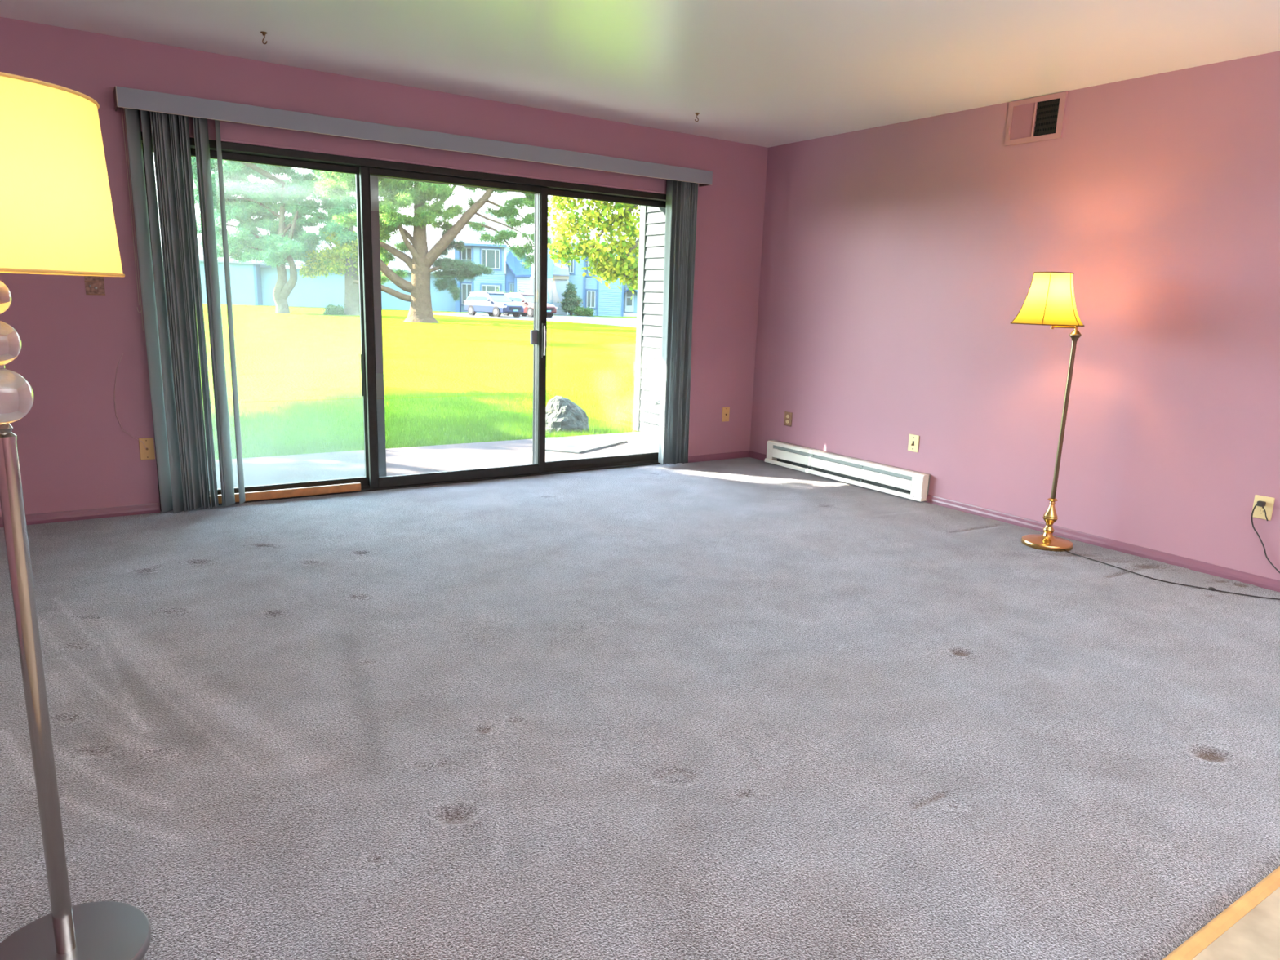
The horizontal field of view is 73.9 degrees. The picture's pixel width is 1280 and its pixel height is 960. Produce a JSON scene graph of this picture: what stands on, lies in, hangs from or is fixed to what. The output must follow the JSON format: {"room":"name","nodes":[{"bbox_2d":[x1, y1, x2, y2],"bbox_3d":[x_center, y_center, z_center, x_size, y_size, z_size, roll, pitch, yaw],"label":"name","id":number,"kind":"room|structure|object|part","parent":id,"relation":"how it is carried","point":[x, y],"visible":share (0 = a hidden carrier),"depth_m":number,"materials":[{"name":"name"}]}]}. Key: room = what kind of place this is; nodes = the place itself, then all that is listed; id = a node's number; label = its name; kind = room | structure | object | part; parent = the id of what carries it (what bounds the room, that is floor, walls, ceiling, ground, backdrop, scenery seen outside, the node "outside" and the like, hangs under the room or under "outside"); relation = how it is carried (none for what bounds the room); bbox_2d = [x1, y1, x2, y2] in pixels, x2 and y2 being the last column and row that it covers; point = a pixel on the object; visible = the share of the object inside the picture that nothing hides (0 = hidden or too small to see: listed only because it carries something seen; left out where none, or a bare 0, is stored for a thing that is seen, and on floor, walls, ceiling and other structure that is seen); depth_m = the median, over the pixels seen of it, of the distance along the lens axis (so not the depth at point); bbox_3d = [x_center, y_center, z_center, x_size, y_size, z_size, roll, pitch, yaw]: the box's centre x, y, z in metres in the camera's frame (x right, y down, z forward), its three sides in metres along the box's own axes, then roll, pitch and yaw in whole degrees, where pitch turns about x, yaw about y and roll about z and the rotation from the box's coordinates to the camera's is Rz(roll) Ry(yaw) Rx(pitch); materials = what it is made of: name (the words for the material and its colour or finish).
{"room":"empty living room","nodes":[
{"label":"empty living room","id":0,"kind":"room"},
{"bbox_2d":[0,17,768,516],"bbox_3d":[-1.736,-0.981,5.208,6.650,2.740,0.150,-6,14,-33],"label":"wall","id":1,"kind":"structure","parent":0,"point":[75,453],"depth_m":4.62,"materials":[{"name":"paint"}]},
{"bbox_2d":[0,502,159,527],"bbox_3d":[-3.582,0.248,4.132,2.185,0.052,0.016,-6,14,-33],"label":"baseboard","id":2,"kind":"structure","parent":1,"relation":"attached to","point":[82,514],"depth_m":4.55,"materials":[{"name":"pink paint"}]},
{"bbox_2d":[84,275,105,295],"bbox_3d":[-2.804,-1.006,4.373,0.086,0.108,0.013,-6,14,-33],"label":"wall plate","id":3,"kind":"object","parent":1,"relation":"attached to","point":[94,285],"visible":0.98,"depth_m":4.37,"materials":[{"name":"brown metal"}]},
{"bbox_2d":[114,353,155,460],"bbox_3d":[-2.719,-0.389,4.563,0.166,0.580,0.031,-6,14,-33],"label":"cable plate","id":4,"kind":"object","parent":1,"relation":"attached to","point":[146,445],"visible":1,"depth_m":4.64,"materials":[{"name":"brown plastic"}]},
{"bbox_3d":[-2.694,-0.171,4.646,0.070,0.120,0.007,-6,14,-33],"label":"plate","id":5,"kind":"part","parent":4,"relation":"part of","materials":[{"name":"brown plastic"}]},
{"bbox_2d":[125,126,677,511],"bbox_3d":[-1.188,-0.970,5.587,3.615,2.039,0.166,-6,14,-33],"label":"door","id":6,"kind":"structure","parent":1,"relation":"in","point":[366,171],"depth_m":5.40,"materials":[{"name":"metal"}]},
{"bbox_3d":[-2.651,-0.815,4.663,0.050,1.951,0.036,-6,14,-33],"label":"panel","id":7,"kind":"part","parent":6,"relation":"part of","materials":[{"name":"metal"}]},
{"bbox_3d":[-2.144,-1.802,4.778,1.090,0.034,0.034,-6,14,-33],"label":"rail","id":8,"kind":"part","parent":6,"relation":"part of","materials":[{"name":"metal"}]},
{"bbox_2d":[209,482,360,503],"bbox_3d":[-2.206,0.087,5.070,1.070,0.049,0.026,-6,14,-33],"label":"wooden bar","id":9,"kind":"object","parent":6,"relation":"on","point":[309,491],"visible":0.56,"depth_m":5.14,"materials":[{"name":"brown wood"}]},
{"bbox_3d":[-2.209,0.061,5.169,1.090,0.059,0.034,-6,14,-33],"label":"rail","id":10,"kind":"part","parent":6,"relation":"part of","materials":[{"name":"metal"}]},
{"bbox_3d":[-1.673,-0.905,5.253,0.050,1.951,0.036,-6,14,-33],"label":"panel","id":11,"kind":"part","parent":6,"relation":"part of","materials":[{"name":"metal"}]},
{"bbox_3d":[-1.651,-0.929,5.361,0.050,1.940,0.015,-6,14,-33],"label":"screen frame","id":12,"kind":"part","parent":6,"relation":"part of","materials":[{"name":"grey metal"}]},
{"bbox_3d":[-1.231,-0.001,5.806,3.595,0.050,0.130,-6,14,-33],"label":"sill","id":13,"kind":"part","parent":6,"relation":"part of","materials":[{"name":"metal"}]},
{"bbox_3d":[-1.143,-1.894,5.383,1.145,0.034,0.034,-6,14,-33],"label":"rail","id":14,"kind":"part","parent":6,"relation":"part of","materials":[{"name":"metal"}]},
{"bbox_3d":[-1.155,-1.909,5.471,1.065,0.035,0.015,-6,14,-33],"label":"rail","id":15,"kind":"part","parent":6,"relation":"part of","materials":[{"name":"grey metal"}]},
{"bbox_3d":[-1.208,-0.032,5.774,1.145,0.059,0.034,-6,14,-33],"label":"rail","id":16,"kind":"part","parent":6,"relation":"part of","materials":[{"name":"metal"}]},
{"bbox_3d":[-0.735,-0.992,5.907,0.053,0.100,0.020,-6,14,-33],"label":"outside pull","id":17,"kind":"part","parent":6,"relation":"part of","materials":[{"name":"grey metal"}]},
{"bbox_3d":[-0.704,-1.017,5.944,0.050,1.951,0.036,-6,14,-33],"label":"panel","id":18,"kind":"part","parent":6,"relation":"part of","materials":[{"name":"metal"}]},
{"bbox_3d":[-0.666,-0.966,5.893,0.030,0.240,0.018,-6,14,-33],"label":"handle","id":19,"kind":"part","parent":6,"relation":"part of","materials":[{"name":"metal"}]},
{"bbox_3d":[-0.649,-0.979,5.885,0.006,0.130,0.008,-6,14,-33],"label":"lever","id":20,"kind":"part","parent":6,"relation":"part of","materials":[{"name":"silver metal"}]},
{"bbox_3d":[-0.264,-0.141,6.450,1.085,0.059,0.034,-6,14,-33],"label":"rail","id":21,"kind":"part","parent":6,"relation":"part of","materials":[{"name":"metal"}]},
{"bbox_3d":[-0.200,-2.004,6.059,1.085,0.034,0.034,-6,14,-33],"label":"rail","id":22,"kind":"part","parent":6,"relation":"part of","materials":[{"name":"metal"}]},
{"bbox_2d":[113,85,712,513],"bbox_3d":[-1.091,-1.034,5.449,3.717,2.172,0.153,-6,14,-33],"label":"vertical blind","id":23,"kind":"object","parent":1,"relation":"attached to","point":[172,335],"visible":1,"depth_m":4.62,"materials":[{"name":"grey fabric"}]},
{"bbox_3d":[-2.616,-1.393,4.369,0.003,0.970,0.024,-3,13,-22],"label":"pull cord","id":24,"kind":"part","parent":23,"relation":"part of","materials":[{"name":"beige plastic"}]},
{"bbox_3d":[-2.611,-1.330,4.387,0.007,1.100,0.023,-6,14,-33],"label":"pull cord","id":25,"kind":"part","parent":23,"relation":"part of","materials":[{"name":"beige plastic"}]},
{"bbox_2d":[688,450,749,462],"bbox_3d":[0.621,-0.188,6.900,0.678,0.052,0.016,-6,14,-33],"label":"baseboard","id":26,"kind":"structure","parent":1,"relation":"attached to","point":[717,456],"depth_m":6.90,"materials":[{"name":"pink paint"}]},
{"bbox_2d":[721,407,729,422],"bbox_3d":[0.695,-0.529,6.870,0.074,0.116,0.016,-6,14,-33],"label":"cable plate","id":27,"kind":"object","parent":1,"relation":"attached to","point":[726,411],"visible":1,"depth_m":6.87,"materials":[{"name":"brown plastic"}]},
{"bbox_2d":[0,457,1279,959],"bbox_3d":[-0.507,0.529,3.440,6.495,0.021,4.710,-6,14,-33],"label":"floor","id":28,"kind":"structure","parent":0,"point":[745,708],"depth_m":2.51,"materials":[{"name":"carpet"}]},
{"bbox_2d":[0,71,151,959],"bbox_3d":[-1.040,0.154,1.429,0.379,1.516,0.379,-6,14,-33],"label":"floor lamp","id":29,"kind":"object","parent":28,"relation":"on","point":[57,217],"visible":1,"depth_m":1.34,"materials":[{"name":"yellow fabric"}]},
{"bbox_3d":[-1.015,-0.585,1.273,0.349,0.005,0.349,-6,14,-33],"label":"rim trim","id":30,"kind":"part","parent":29,"relation":"part of","materials":[{"name":"yellow fabric"}]},
{"bbox_3d":[-1.019,-0.456,1.300,0.372,0.263,0.372,-6,14,-33],"label":"lamp shade","id":31,"kind":"part","parent":29,"relation":"part of","materials":[{"name":"yellow fabric"}]},
{"bbox_3d":[-1.024,-0.328,1.327,0.379,0.005,0.379,-6,14,-33],"label":"rim trim","id":32,"kind":"part","parent":29,"relation":"part of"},
{"bbox_2d":[1010,271,1279,599],"bbox_3d":[2.575,-0.267,4.183,1.533,1.455,0.415,11,15,38],"label":"floor lamp","id":33,"kind":"object","parent":28,"relation":"on","point":[1050,300],"visible":1,"depth_m":4.36,"materials":[{"name":"gold metal"}]},
{"bbox_3d":[2.123,-0.811,4.437,0.349,0.005,0.376,9,14,29],"label":"rim trim","id":34,"kind":"part","parent":33,"relation":"part of","materials":[{"name":"brown"}]},
{"bbox_3d":[2.127,-0.939,4.410,0.343,0.260,0.366,-6,14,-33],"label":"lamp shade","id":35,"kind":"part","parent":33,"relation":"part of","materials":[{"name":"yellow fabric"}]},
{"bbox_3d":[2.243,0.202,4.649,0.075,0.214,0.075,-6,14,-33],"label":"turned stem","id":36,"kind":"part","parent":33,"relation":"part of","materials":[{"name":"gold metal"}]},
{"bbox_3d":[2.132,-1.066,4.384,0.186,0.005,0.200,9,14,29],"label":"rim trim","id":37,"kind":"part","parent":33,"relation":"part of","materials":[{"name":"brown"}]},
{"bbox_3d":[2.204,-0.800,4.439,0.164,0.036,0.017,2,12,0],"label":"swing arm","id":38,"kind":"part","parent":33,"relation":"part of","materials":[{"name":"gold metal"}]},
{"bbox_3d":[2.667,0.285,4.129,1.152,0.399,0.302,13,16,41],"label":"cord","id":39,"kind":"part","parent":33,"relation":"part of","materials":[{"name":"black plastic"}]},
{"bbox_2d":[1162,866,1279,959],"bbox_3d":[0.807,1.002,1.522,6.500,0.066,0.030,-6,14,-33],"label":"trim","id":40,"kind":"structure","parent":28,"relation":"attached to","point":[1213,930],"depth_m":1.80,"materials":[{"name":"brown wood"}]},
{"bbox_2d":[0,0,1279,147],"bbox_3d":[0.507,-1.641,1.560,6.800,0.200,8.300,-6,14,-33],"label":"ceiling","id":41,"kind":"structure","parent":0,"point":[767,73],"depth_m":4.06,"materials":[{"name":"white paint"}]},
{"bbox_2d":[260,31,266,44],"bbox_3d":[-1.806,-2.122,4.087,0.030,0.053,0.030,-6,14,-33],"label":"ceiling hook","id":42,"kind":"object","parent":41,"relation":"attached to","point":[264,33],"visible":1,"depth_m":4.08,"materials":[{"name":"gold metal"}]},
{"bbox_2d":[633,205,666,435],"bbox_3d":[0.567,-1.538,7.918,0.194,2.429,1.903,-6,14,-33],"label":"wall","id":43,"kind":"structure","parent":0,"point":[652,219],"depth_m":8.48,"materials":[{"name":"grey wood"}]},
{"bbox_3d":[0.071,-1.710,8.651,0.184,2.429,0.100,-6,14,-33],"label":"corner post","id":44,"kind":"part","parent":43,"relation":"part of","materials":[{"name":"grey wood"}]},
{"bbox_2d":[749,50,1279,580],"bbox_3d":[3.225,-0.490,3.684,0.150,2.740,8.000,-6,14,-33],"label":"wall","id":45,"kind":"structure","parent":0,"point":[899,261],"depth_m":4.78,"materials":[{"name":"paint"}]},
{"bbox_2d":[783,411,792,426],"bbox_3d":[1.161,-0.479,6.674,0.011,0.108,0.083,-6,14,-33],"label":"outlet","id":46,"kind":"object","parent":45,"relation":"attached to","point":[788,415],"visible":1,"depth_m":6.67,"materials":[{"name":"brown plastic"}]},
{"bbox_2d":[764,440,930,502],"bbox_3d":[1.459,-0.091,6.217,0.082,0.174,1.527,-6,14,-33],"label":"baseboard heater","id":47,"kind":"object","parent":45,"relation":"attached to","point":[900,482],"visible":1,"depth_m":6.09,"materials":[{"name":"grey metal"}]},
{"bbox_3d":[1.430,-0.090,6.211,0.005,0.070,1.355,-6,14,-33],"label":"panel","id":48,"kind":"part","parent":47,"relation":"part of","materials":[{"name":"white metal"}]},
{"bbox_3d":[1.475,-0.082,6.244,0.004,0.130,1.355,-6,14,-33],"label":"panel","id":49,"kind":"part","parent":47,"relation":"part of","materials":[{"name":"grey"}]},
{"bbox_3d":[1.457,-0.020,6.231,0.082,0.029,1.527,-6,14,-33],"label":"rail","id":50,"kind":"part","parent":47,"relation":"part of","materials":[{"name":"white metal"}]},
{"bbox_2d":[907,434,919,452],"bbox_3d":[1.823,-0.245,5.689,0.028,0.114,0.084,-6,14,-33],"label":"switch plate","id":51,"kind":"object","parent":45,"relation":"attached to","point":[913,440],"visible":1,"depth_m":5.69,"materials":[{"name":"brown"}]},
{"bbox_2d":[748,450,1279,592],"bbox_3d":[3.107,0.533,3.873,0.016,0.052,7.950,-6,14,-33],"label":"baseboard","id":52,"kind":"structure","parent":45,"relation":"attached to","point":[1260,581],"depth_m":4.63,"materials":[{"name":"pink paint"}]},
{"bbox_2d":[1004,91,1067,146],"bbox_3d":[2.227,-2.034,4.801,0.020,0.238,0.346,-6,14,-33],"label":"air vent","id":53,"kind":"object","parent":45,"relation":"in","point":[1039,118],"visible":1,"depth_m":4.79,"materials":[{"name":"pink metal"}]},
{"bbox_3d":[2.269,-1.947,4.762,0.003,0.016,0.135,-6,14,-33],"label":"damper blade","id":54,"kind":"part","parent":53,"relation":"part of","materials":[{"name":"grey metal"}]},
{"bbox_3d":[2.270,-1.977,4.756,0.003,0.016,0.135,-6,14,-33],"label":"damper blade","id":55,"kind":"part","parent":53,"relation":"part of","materials":[{"name":"grey metal"}]},
{"bbox_3d":[2.271,-2.007,4.750,0.003,0.016,0.135,-6,14,-33],"label":"damper blade","id":56,"kind":"part","parent":53,"relation":"part of","materials":[{"name":"grey metal"}]},
{"bbox_3d":[2.272,-2.036,4.743,0.003,0.016,0.135,-6,14,-33],"label":"damper blade","id":57,"kind":"part","parent":53,"relation":"part of","materials":[{"name":"grey metal"}]},
{"bbox_3d":[2.273,-2.066,4.737,0.003,0.016,0.135,-6,14,-33],"label":"damper blade","id":58,"kind":"part","parent":53,"relation":"part of","materials":[{"name":"grey metal"}]},
{"bbox_3d":[2.274,-2.096,4.731,0.003,0.016,0.135,-6,14,-33],"label":"damper blade","id":59,"kind":"part","parent":53,"relation":"part of","materials":[{"name":"grey metal"}]},
{"bbox_2d":[1251,494,1275,520],"bbox_3d":[2.958,0.131,4.040,0.011,0.110,0.082,-6,14,-33],"label":"outlet","id":60,"kind":"object","parent":45,"relation":"attached to","point":[1259,513],"visible":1,"depth_m":4.04,"materials":[{"name":"brown plastic"}]},
{"bbox_2d":[1257,508,1264,515],"bbox_3d":[2.955,0.151,4.043,0.004,0.029,0.033,-6,14,-33],"label":"receptacle","id":61,"kind":"object","parent":60,"relation":"attached to","point":[1260,511],"depth_m":4.04,"materials":[{"name":"beige plastic"}]},
{"bbox_2d":[1191,886,1279,959],"bbox_3d":[1.725,1.321,0.178,6.500,0.056,3.288,-6,14,-33],"label":"floor","id":62,"kind":"structure","parent":0,"point":[1255,935],"depth_m":1.75,"materials":[{"name":"plastic"}]},
{"label":"outside","id":63,"kind":"structure","parent":0,"visible":0},
{"bbox_2d":[195,303,640,460],"bbox_3d":[-16.174,-17.054,85.159,180.000,0.155,148.100,-6,14,-33],"label":"lawn","id":64,"kind":"structure","parent":63,"point":[455,380],"depth_m":13.98,"materials":[{"name":"green plant"}]},
{"bbox_2d":[191,156,388,313],"bbox_3d":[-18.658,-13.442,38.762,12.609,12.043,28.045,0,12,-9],"label":"pine tree","id":65,"kind":"object","parent":64,"relation":"on","point":[258,199],"visible":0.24,"depth_m":47.88,"materials":[{"name":"green plant"}]},
{"bbox_2d":[198,234,455,311],"bbox_3d":[-25.271,-17.287,70.483,21.900,5.870,6.300,2,12,0],"label":"building","id":66,"kind":"structure","parent":64,"relation":"on","point":[254,283],"depth_m":68.90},
{"bbox_2d":[323,303,346,315],"bbox_3d":[-17.495,-9.634,48.505,1.282,1.164,1.353,-6,14,-33],"label":"shrub","id":67,"kind":"object","parent":64,"relation":"on","point":[331,309],"visible":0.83,"depth_m":48.19,"materials":[{"name":"green plant"}]},
{"bbox_2d":[296,206,390,315],"bbox_3d":[-16.902,-12.510,48.728,5.464,6.227,2.940,1,12,-6],"label":"leafy tree","id":68,"kind":"object","parent":64,"relation":"on","point":[344,259],"visible":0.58,"depth_m":48.45,"materials":[{"name":"green plant"}]},
{"bbox_2d":[306,170,552,323],"bbox_3d":[-10.169,-13.975,40.982,12.313,12.740,5.618,3,12,4],"label":"pine tree","id":69,"kind":"object","parent":64,"relation":"on","point":[395,195],"visible":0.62,"depth_m":41.08,"materials":[{"name":"green plant"}]},
{"bbox_2d":[452,208,554,313],"bbox_3d":[-11.045,-17.790,69.099,7.500,8.380,6.600,2,12,0],"label":"house","id":70,"kind":"structure","parent":64,"relation":"on","point":[508,276],"depth_m":67.28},
{"bbox_3d":[-14.035,-14.853,67.939,0.345,1.490,0.010,2,12,0],"label":"pane","id":71,"kind":"part","parent":70,"relation":"part of","materials":[{"name":"black"}]},
{"bbox_3d":[-13.931,-17.890,67.301,0.345,0.840,0.010,2,12,0],"label":"pane","id":72,"kind":"part","parent":70,"relation":"part of","materials":[{"name":"black"}]},
{"bbox_3d":[-13.718,-17.892,67.345,1.090,1.220,0.070,2,12,0],"label":"casing","id":73,"kind":"part","parent":70,"relation":"part of","materials":[{"name":"blue"}]},
{"bbox_3d":[-13.506,-17.875,67.301,0.345,0.840,0.010,2,12,0],"label":"pane","id":74,"kind":"part","parent":70,"relation":"part of","materials":[{"name":"black"}]},
{"bbox_3d":[-13.610,-14.838,67.939,0.345,1.490,0.010,2,12,0],"label":"pane","id":75,"kind":"part","parent":70,"relation":"part of","materials":[{"name":"black"}]},
{"bbox_3d":[-12.278,-17.398,66.881,0.282,1.360,0.010,2,12,0],"label":"pane","id":76,"kind":"part","parent":70,"relation":"part of","materials":[{"name":"white glass"}]},
{"bbox_3d":[-11.822,-14.836,67.415,0.645,1.060,0.010,2,12,0],"label":"pane","id":77,"kind":"part","parent":70,"relation":"part of","materials":[{"name":"black"}]},
{"bbox_3d":[-11.734,-17.379,66.881,0.645,1.360,0.010,2,12,0],"label":"pane","id":78,"kind":"part","parent":70,"relation":"part of","materials":[{"name":"black"}]},
{"bbox_3d":[-11.822,-14.845,67.460,1.690,1.440,0.070,2,12,0],"label":"casing","id":79,"kind":"part","parent":70,"relation":"part of","materials":[{"name":"blue"}]},
{"bbox_3d":[-11.734,-17.388,66.925,1.690,1.740,0.070,2,12,0],"label":"casing","id":80,"kind":"part","parent":70,"relation":"part of","materials":[{"name":"blue"}]},
{"bbox_3d":[-11.191,-17.360,66.881,0.282,1.360,0.010,2,12,0],"label":"pane","id":81,"kind":"part","parent":70,"relation":"part of","materials":[{"name":"black"}]},
{"bbox_3d":[-10.143,-14.906,67.537,0.640,1.640,0.070,2,12,0],"label":"casing","id":82,"kind":"part","parent":70,"relation":"part of","materials":[{"name":"blue"}]},
{"bbox_2d":[545,395,589,435],"bbox_3d":[-0.793,-0.675,8.888,0.509,0.399,0.562,10,14,35],"label":"boulder","id":83,"kind":"object","parent":64,"relation":"on","point":[562,415],"visible":0.69,"depth_m":8.76,"materials":[{"name":"grey stone"}]},
{"bbox_2d":[556,280,582,315],"bbox_3d":[-5.631,-15.046,70.450,2.100,2.821,1.972,9,14,32],"label":"conifer","id":84,"kind":"object","parent":64,"relation":"on","point":[571,300],"visible":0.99,"depth_m":70.12,"materials":[{"name":"green plant"}]},
{"bbox_2d":[570,306,596,316],"bbox_3d":[-4.595,-13.848,69.873,1.929,1.205,1.629,9,14,30],"label":"shrub","id":85,"kind":"object","parent":64,"relation":"on","point":[580,311],"visible":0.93,"depth_m":69.49,"materials":[{"name":"green plant"}]},
{"bbox_2d":[547,195,639,298],"bbox_3d":[0.081,-4.030,13.554,3.874,5.239,2.297,3,12,6],"label":"maple tree","id":86,"kind":"object","parent":64,"relation":"on","point":[609,268],"visible":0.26,"depth_m":13.43,"materials":[{"name":"green plant"}]},
{"bbox_2d":[547,214,639,316],"bbox_3d":[-2.202,-18.890,74.833,12.100,8.770,7.800,2,12,0],"label":"house","id":87,"kind":"structure","parent":64,"relation":"on","point":[614,301],"depth_m":73.52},
{"bbox_3d":[-6.268,-18.483,72.787,1.440,1.740,0.070,2,12,0],"label":"casing","id":88,"kind":"part","parent":87,"relation":"part of","materials":[{"name":"blue"}]},
{"bbox_3d":[-5.819,-18.458,72.743,0.220,1.360,0.010,2,12,0],"label":"pane","id":89,"kind":"part","parent":87,"relation":"part of","materials":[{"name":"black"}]},
{"bbox_3d":[-4.426,-15.666,73.676,0.295,1.310,0.010,2,12,0],"label":"pane","id":90,"kind":"part","parent":87,"relation":"part of","materials":[{"name":"black"}]},
{"bbox_3d":[-4.239,-15.669,73.720,0.990,1.690,0.070,2,12,0],"label":"casing","id":91,"kind":"part","parent":87,"relation":"part of","materials":[{"name":"blue"}]},
{"bbox_3d":[-4.052,-15.654,73.676,0.295,1.310,0.010,2,12,0],"label":"pane","id":92,"kind":"part","parent":87,"relation":"part of","materials":[{"name":"black"}]},
{"bbox_3d":[-0.909,-16.484,75.101,0.450,0.600,0.035,2,12,0],"label":"pane","id":93,"kind":"part","parent":87,"relation":"part of","materials":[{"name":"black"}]},
{"bbox_3d":[-0.933,-15.775,75.250,0.450,0.650,0.035,2,12,0],"label":"pane","id":94,"kind":"part","parent":87,"relation":"part of","materials":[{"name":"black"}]},
{"bbox_3d":[-0.918,-15.926,75.293,0.770,2.070,0.100,2,12,0],"label":"door","id":95,"kind":"part","parent":87,"relation":"part of","materials":[{"name":"grey wood"}]},
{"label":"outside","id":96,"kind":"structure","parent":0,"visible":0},
{"bbox_2d":[207,431,658,489],"bbox_3d":[-2.207,0.009,6.308,6.900,0.120,1.780,-6,14,-33],"label":"patio","id":97,"kind":"structure","parent":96,"point":[266,470],"depth_m":6.88,"materials":[{"name":"concrete"}]},
{"bbox_2d":[545,435,626,453],"bbox_3d":[-0.515,-0.325,7.835,0.921,0.017,0.810,-2,13,-19],"label":"door mat","id":98,"kind":"object","parent":97,"relation":"on","point":[577,445],"visible":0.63,"depth_m":7.85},
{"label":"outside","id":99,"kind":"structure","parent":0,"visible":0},
{"bbox_2d":[432,312,636,327],"bbox_3d":[6.288,-9.454,52.697,29.500,0.140,41.500,-6,14,-33],"label":"road","id":100,"kind":"structure","parent":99,"point":[621,322],"depth_m":56.37,"materials":[{"name":"grey asphalt"}]},
{"bbox_2d":[464,290,524,317],"bbox_3d":[-9.840,-11.884,57.448,4.520,1.655,2.140,12,16,41],"label":"car","id":101,"kind":"object","parent":100,"relation":"on","point":[492,303],"visible":1,"depth_m":56.78,"materials":[{"name":"white metal"}]},
{"bbox_2d":[509,306,520,310],"bbox_3d":[-8.226,-11.289,56.059,0.075,0.180,0.960,12,16,41],"label":"grille","id":102,"kind":"object","parent":101,"relation":"attached to","point":[510,308],"depth_m":56.01,"materials":[{"name":"black"}]},
{"bbox_2d":[502,292,557,317],"bbox_3d":[-7.923,-12.353,59.993,4.520,1.655,2.140,12,16,41],"label":"car","id":103,"kind":"object","parent":100,"relation":"on","point":[526,300],"visible":0.5,"depth_m":59.15,"materials":[{"name":"red"}]},
{"bbox_2d":[546,307,554,311],"bbox_3d":[-6.309,-11.757,58.603,0.075,0.180,0.960,12,16,41],"label":"grille","id":104,"kind":"object","parent":103,"relation":"attached to","point":[548,308],"depth_m":58.69,"materials":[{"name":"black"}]}
]}

